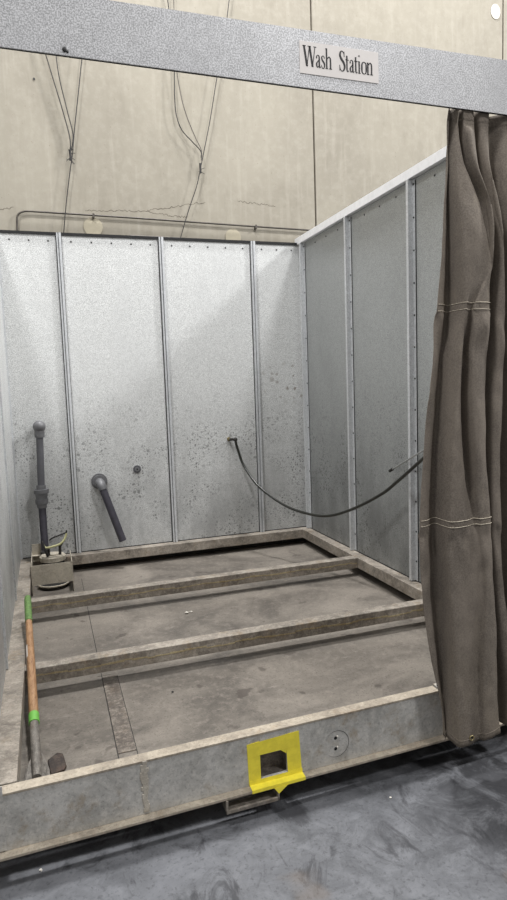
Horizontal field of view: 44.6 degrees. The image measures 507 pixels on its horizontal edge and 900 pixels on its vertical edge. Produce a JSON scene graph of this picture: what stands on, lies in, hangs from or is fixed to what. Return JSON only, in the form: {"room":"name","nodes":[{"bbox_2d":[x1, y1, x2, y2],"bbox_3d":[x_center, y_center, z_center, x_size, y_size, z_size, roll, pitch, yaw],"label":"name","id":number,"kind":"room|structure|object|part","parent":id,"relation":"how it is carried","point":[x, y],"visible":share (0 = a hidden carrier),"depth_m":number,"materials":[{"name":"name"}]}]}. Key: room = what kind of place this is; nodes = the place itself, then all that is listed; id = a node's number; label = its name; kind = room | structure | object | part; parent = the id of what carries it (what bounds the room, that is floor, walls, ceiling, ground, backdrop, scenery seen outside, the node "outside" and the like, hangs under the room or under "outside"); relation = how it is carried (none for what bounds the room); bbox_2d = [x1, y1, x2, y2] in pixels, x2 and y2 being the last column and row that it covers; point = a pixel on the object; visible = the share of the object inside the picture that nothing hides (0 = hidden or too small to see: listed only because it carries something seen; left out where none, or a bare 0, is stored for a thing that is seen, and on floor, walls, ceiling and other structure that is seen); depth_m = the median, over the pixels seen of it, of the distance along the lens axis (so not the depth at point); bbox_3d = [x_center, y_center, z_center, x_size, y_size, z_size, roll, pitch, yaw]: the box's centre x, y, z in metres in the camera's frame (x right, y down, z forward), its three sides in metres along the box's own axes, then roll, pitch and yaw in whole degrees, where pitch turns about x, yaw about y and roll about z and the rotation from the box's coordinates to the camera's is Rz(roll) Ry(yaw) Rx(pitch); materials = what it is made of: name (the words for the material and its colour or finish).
{"room":"industrial wash bay","nodes":[
{"label":"industrial wash bay","id":0,"kind":"room"},
{"bbox_2d":[0,0,506,242],"bbox_3d":[-1.405,-2.319,5.008,16.482,7.000,0.180,-4,6,-18],"label":"wall","id":1,"kind":"structure","parent":0,"point":[274,156],"depth_m":5.26,"materials":[{"name":"concrete"}]},
{"bbox_2d":[46,55,81,232],"bbox_3d":[-1.455,-2.699,4.811,0.477,2.001,0.018,-4,6,-18],"label":"hanging cable","id":2,"kind":"object","parent":1,"relation":"hanging from","point":[71,148],"visible":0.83,"depth_m":4.83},
{"bbox_2d":[84,217,102,233],"bbox_3d":[-1.296,-1.803,4.994,0.150,0.150,0.006,-4,6,-18],"label":"plug","id":3,"kind":"object","parent":1,"relation":"attached to","point":[91,226],"visible":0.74,"depth_m":4.99,"materials":[{"name":"beige plastic"}]},
{"bbox_2d":[16,210,310,239],"bbox_3d":[-0.645,-1.753,5.203,2.532,0.383,0.038,-4,6,-18],"label":"conduit","id":4,"kind":"object","parent":1,"relation":"attached to","point":[93,215],"visible":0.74,"depth_m":5.11,"materials":[{"name":"grey metal"}]},
{"bbox_2d":[167,0,229,237],"bbox_3d":[-0.409,-3.165,5.125,0.778,2.812,0.018,-4,6,-18],"label":"hanging cable","id":5,"kind":"object","parent":1,"relation":"hanging from","point":[200,164],"visible":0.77,"depth_m":5.16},
{"bbox_2d":[225,229,240,239],"bbox_3d":[-0.176,-1.851,5.371,0.140,0.140,0.006,-4,6,-18],"label":"plug","id":6,"kind":"object","parent":1,"relation":"attached to","point":[232,234],"visible":0.59,"depth_m":5.37,"materials":[{"name":"beige plastic"}]},
{"bbox_2d":[491,4,499,18],"bbox_3d":[2.356,-4.269,6.015,0.110,0.138,0.006,-4,6,-18],"label":"plug","id":7,"kind":"object","parent":1,"relation":"attached to","point":[495,10],"visible":1,"depth_m":6.01,"materials":[{"name":"white plastic"}]},
{"bbox_2d":[0,725,506,899],"bbox_3d":[1.197,1.500,0.699,17.000,0.100,10.270,-4,6,-18],"label":"floor","id":8,"kind":"structure","parent":0,"point":[441,834],"depth_m":2.10,"materials":[{"name":"concrete"}]},
{"bbox_2d":[0,527,503,861],"bbox_3d":[-0.289,1.030,3.700,2.747,0.330,3.063,-4,6,-18],"label":"base frame","id":9,"kind":"object","parent":8,"relation":"on","point":[286,631],"visible":0.96,"depth_m":2.93,"materials":[{"name":"metal"}]},
{"bbox_2d":[0,285,20,711],"bbox_3d":[-1.386,-0.265,3.257,0.060,2.470,2.954,-4,6,-18],"label":"wall","id":10,"kind":"structure","parent":9,"relation":"on","point":[10,554],"depth_m":3.65,"materials":[{"name":"grey metal"}]},
{"bbox_3d":[-1.038,-0.164,2.296,0.002,2.440,0.898,-4,6,-18],"label":"sheet panel","id":11,"kind":"part","parent":10,"relation":"part of","materials":[{"name":"grey metal"}]},
{"bbox_3d":[-1.343,-0.245,3.192,0.002,2.440,0.998,-4,6,-18],"label":"sheet panel","id":12,"kind":"part","parent":10,"relation":"part of","materials":[{"name":"grey metal"}]},
{"bbox_3d":[-1.310,0.998,3.402,0.130,0.075,2.964,-4,6,-18],"label":"rail","id":13,"kind":"part","parent":9,"relation":"part of","materials":[{"name":"metal"}]},
{"bbox_2d":[24,595,49,780],"bbox_3d":[-0.977,1.003,2.754,0.090,0.275,1.499,-4,6,-19],"label":"shovel","id":14,"kind":"object","parent":9,"relation":"on","point":[37,766],"visible":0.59,"depth_m":2.53,"materials":[{"name":"brown wood"}]},
{"bbox_3d":[-1.029,0.987,2.858,0.039,0.168,0.747,-4,6,-20],"label":"handle","id":15,"kind":"part","parent":14,"relation":"part of","materials":[{"name":"brown wood"}]},
{"bbox_3d":[-0.768,1.171,2.192,0.088,0.040,0.275,-4,6,-18],"label":"blade","id":16,"kind":"part","parent":14,"relation":"part of","materials":[{"name":"metal"}]},
{"bbox_2d":[31,543,73,593],"bbox_3d":[-1.474,0.852,4.518,0.278,0.270,0.460,-4,6,-18],"label":"housing","id":17,"kind":"object","parent":9,"relation":"on","point":[56,572],"visible":0.86,"depth_m":4.31,"materials":[{"name":"beige metal"}]},
{"bbox_3d":[-1.603,0.890,4.480,0.004,0.210,0.456,-4,6,-18],"label":"plate","id":18,"kind":"part","parent":17,"relation":"part of","materials":[{"name":"beige metal"}]},
{"bbox_3d":[-1.625,0.776,4.643,0.072,0.135,0.045,-4,6,-18],"label":"plate","id":19,"kind":"part","parent":17,"relation":"part of","materials":[{"name":"beige metal"}]},
{"bbox_3d":[-1.401,0.861,4.302,0.278,0.140,0.004,-4,6,-18],"label":"plate","id":20,"kind":"part","parent":17,"relation":"part of","materials":[{"name":"beige metal"}]},
{"bbox_2d":[38,530,69,590],"bbox_3d":[-1.459,0.789,4.500,0.224,0.398,0.293,-3,6,-7],"label":"pump","id":21,"kind":"object","parent":9,"relation":"on","point":[47,557],"visible":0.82,"depth_m":4.47,"materials":[{"name":"metal"}]},
{"bbox_2d":[33,421,48,550],"bbox_3d":[-1.599,0.265,4.660,0.118,0.976,0.202,-4,6,-18],"label":"drain pipe","id":22,"kind":"object","parent":21,"relation":"attached to","point":[41,492],"visible":0.99,"depth_m":4.61,"materials":[{"name":"grey plastic"}]},
{"bbox_3d":[-1.480,0.788,4.553,0.184,0.040,0.184,-4,6,-18],"label":"lid","id":23,"kind":"part","parent":21,"relation":"part of","materials":[{"name":"white plastic"}]},
{"bbox_3d":[-1.448,0.689,4.497,0.189,0.200,0.057,-4,6,-18],"label":"black cord","id":24,"kind":"part","parent":21,"relation":"part of","materials":[{"name":"rubber"}]},
{"bbox_3d":[-1.440,0.661,4.482,0.178,0.102,0.042,-4,6,-15],"label":"cord","id":25,"kind":"part","parent":21,"relation":"part of","materials":[{"name":"yellow rubber"}]},
{"bbox_2d":[48,753,66,773],"bbox_3d":[-0.736,1.174,2.315,0.060,0.023,0.105,-5,6,-26],"label":"scrap","id":26,"kind":"object","parent":9,"relation":"on","point":[56,763],"visible":0.88,"depth_m":2.31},
{"bbox_2d":[0,230,305,558],"bbox_3d":[-0.711,-0.460,5.001,2.427,2.458,0.064,-4,6,-18],"label":"wall","id":27,"kind":"structure","parent":9,"relation":"on","point":[151,353],"depth_m":4.96,"materials":[{"name":"metal"}]},
{"bbox_3d":[-1.627,-0.388,4.699,0.431,2.440,0.002,-4,6,-18],"label":"sheet panel","id":28,"kind":"part","parent":27,"relation":"part of","materials":[{"name":"grey metal"}]},
{"bbox_2d":[91,473,125,541],"bbox_3d":[-1.145,0.456,4.852,0.266,0.539,0.130,1,7,29],"label":"pipe","id":29,"kind":"object","parent":27,"relation":"attached to","point":[98,481],"visible":1,"depth_m":4.82,"materials":[{"name":"grey plastic"}]},
{"bbox_3d":[-1.057,-0.428,4.889,0.769,2.440,0.002,-4,6,-18],"label":"sheet panel","id":30,"kind":"part","parent":27,"relation":"part of","materials":[{"name":"grey metal"}]},
{"bbox_2d":[133,465,140,472],"bbox_3d":[-0.937,0.154,4.971,0.062,0.062,0.019,-4,6,-18],"label":"cap","id":31,"kind":"object","parent":27,"relation":"attached to","point":[137,468],"visible":1,"depth_m":4.97,"materials":[{"name":"grey plastic"}]},
{"bbox_3d":[-0.330,-0.478,5.132,0.762,2.440,0.002,-4,6,-18],"label":"sheet panel","id":32,"kind":"part","parent":27,"relation":"part of","materials":[{"name":"grey metal"}]},
{"bbox_3d":[0.234,-0.517,5.321,0.427,2.440,0.002,-4,6,-18],"label":"sheet panel","id":33,"kind":"part","parent":27,"relation":"part of","materials":[{"name":"grey metal"}]},
{"bbox_3d":[-0.646,0.800,5.115,2.237,0.075,0.125,-4,6,-18],"label":"rail","id":34,"kind":"part","parent":9,"relation":"part of","materials":[{"name":"metal"}]},
{"bbox_2d":[247,731,305,793],"bbox_3d":[0.085,1.150,2.258,0.216,0.200,0.039,-4,6,-18],"label":"frame","id":35,"kind":"object","parent":9,"relation":"attached to","point":[290,742],"visible":1,"depth_m":2.27,"materials":[{"name":"yellow plastic"}]},
{"bbox_3d":[0.925,0.842,4.164,0.130,0.075,2.934,-4,6,-18],"label":"rail","id":36,"kind":"part","parent":9,"relation":"part of","materials":[{"name":"metal"}]},
{"bbox_2d":[295,146,446,582],"bbox_3d":[0.900,-0.439,4.040,0.079,2.498,2.934,-4,6,-18],"label":"wall","id":37,"kind":"structure","parent":9,"relation":"on","point":[369,272],"depth_m":4.24,"materials":[{"name":"metal"}]},
{"bbox_2d":[227,437,422,516],"bbox_3d":[0.564,0.125,4.183,0.293,0.821,2.582,-5,7,-30],"label":"hose","id":38,"kind":"object","parent":37,"relation":"attached to","point":[420,460],"visible":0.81,"depth_m":4.49,"materials":[{"name":"black rubber"}]},
{"bbox_3d":[0.582,-0.493,4.966,0.002,2.440,0.892,-4,6,-18],"label":"sheet panel","id":39,"kind":"part","parent":37,"relation":"part of","materials":[{"name":"grey metal"}]},
{"bbox_3d":[0.859,-1.654,3.917,0.075,0.054,2.934,-4,6,-18],"label":"trim","id":40,"kind":"part","parent":37,"relation":"part of","materials":[{"name":"grey metal"}]},
{"bbox_3d":[0.855,-0.421,4.164,0.002,2.440,0.805,-4,6,-18],"label":"sheet panel","id":41,"kind":"part","parent":37,"relation":"part of","materials":[{"name":"grey metal"}]},
{"bbox_2d":[388,449,423,471],"bbox_3d":[1.029,-0.007,3.628,0.053,0.377,0.847,-4,6,-18],"label":"spray lance","id":42,"kind":"object","parent":37,"relation":"attached to","point":[421,451],"visible":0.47,"depth_m":3.83,"materials":[{"name":"metal"}]},
{"bbox_3d":[1.113,-0.352,3.405,0.002,2.440,0.801,-4,6,-18],"label":"sheet panel","id":43,"kind":"part","parent":37,"relation":"part of","materials":[{"name":"grey metal"}]},
{"bbox_2d":[0,0,506,115],"bbox_3d":[0.551,-0.068,2.306,5.400,2.737,0.090,-4,6,-18],"label":"header beam","id":44,"kind":"structure","parent":8,"relation":"on","point":[106,31],"depth_m":1.94,"materials":[{"name":"metal"}]},
{"bbox_2d":[299,40,378,83],"bbox_3d":[0.288,-1.293,2.061,0.291,0.100,0.003,-4,6,-18],"label":"placard","id":45,"kind":"object","parent":44,"relation":"attached to","point":[318,59],"visible":1,"depth_m":2.06},
{"bbox_2d":[418,109,506,747],"bbox_3d":[1.028,-0.070,2.441,0.900,2.391,0.196,-4,6,-20],"label":"curtain","id":46,"kind":"object","parent":44,"relation":"hanging from","point":[462,536],"visible":1,"depth_m":2.31,"materials":[{"name":"brown fabric"}]}
]}

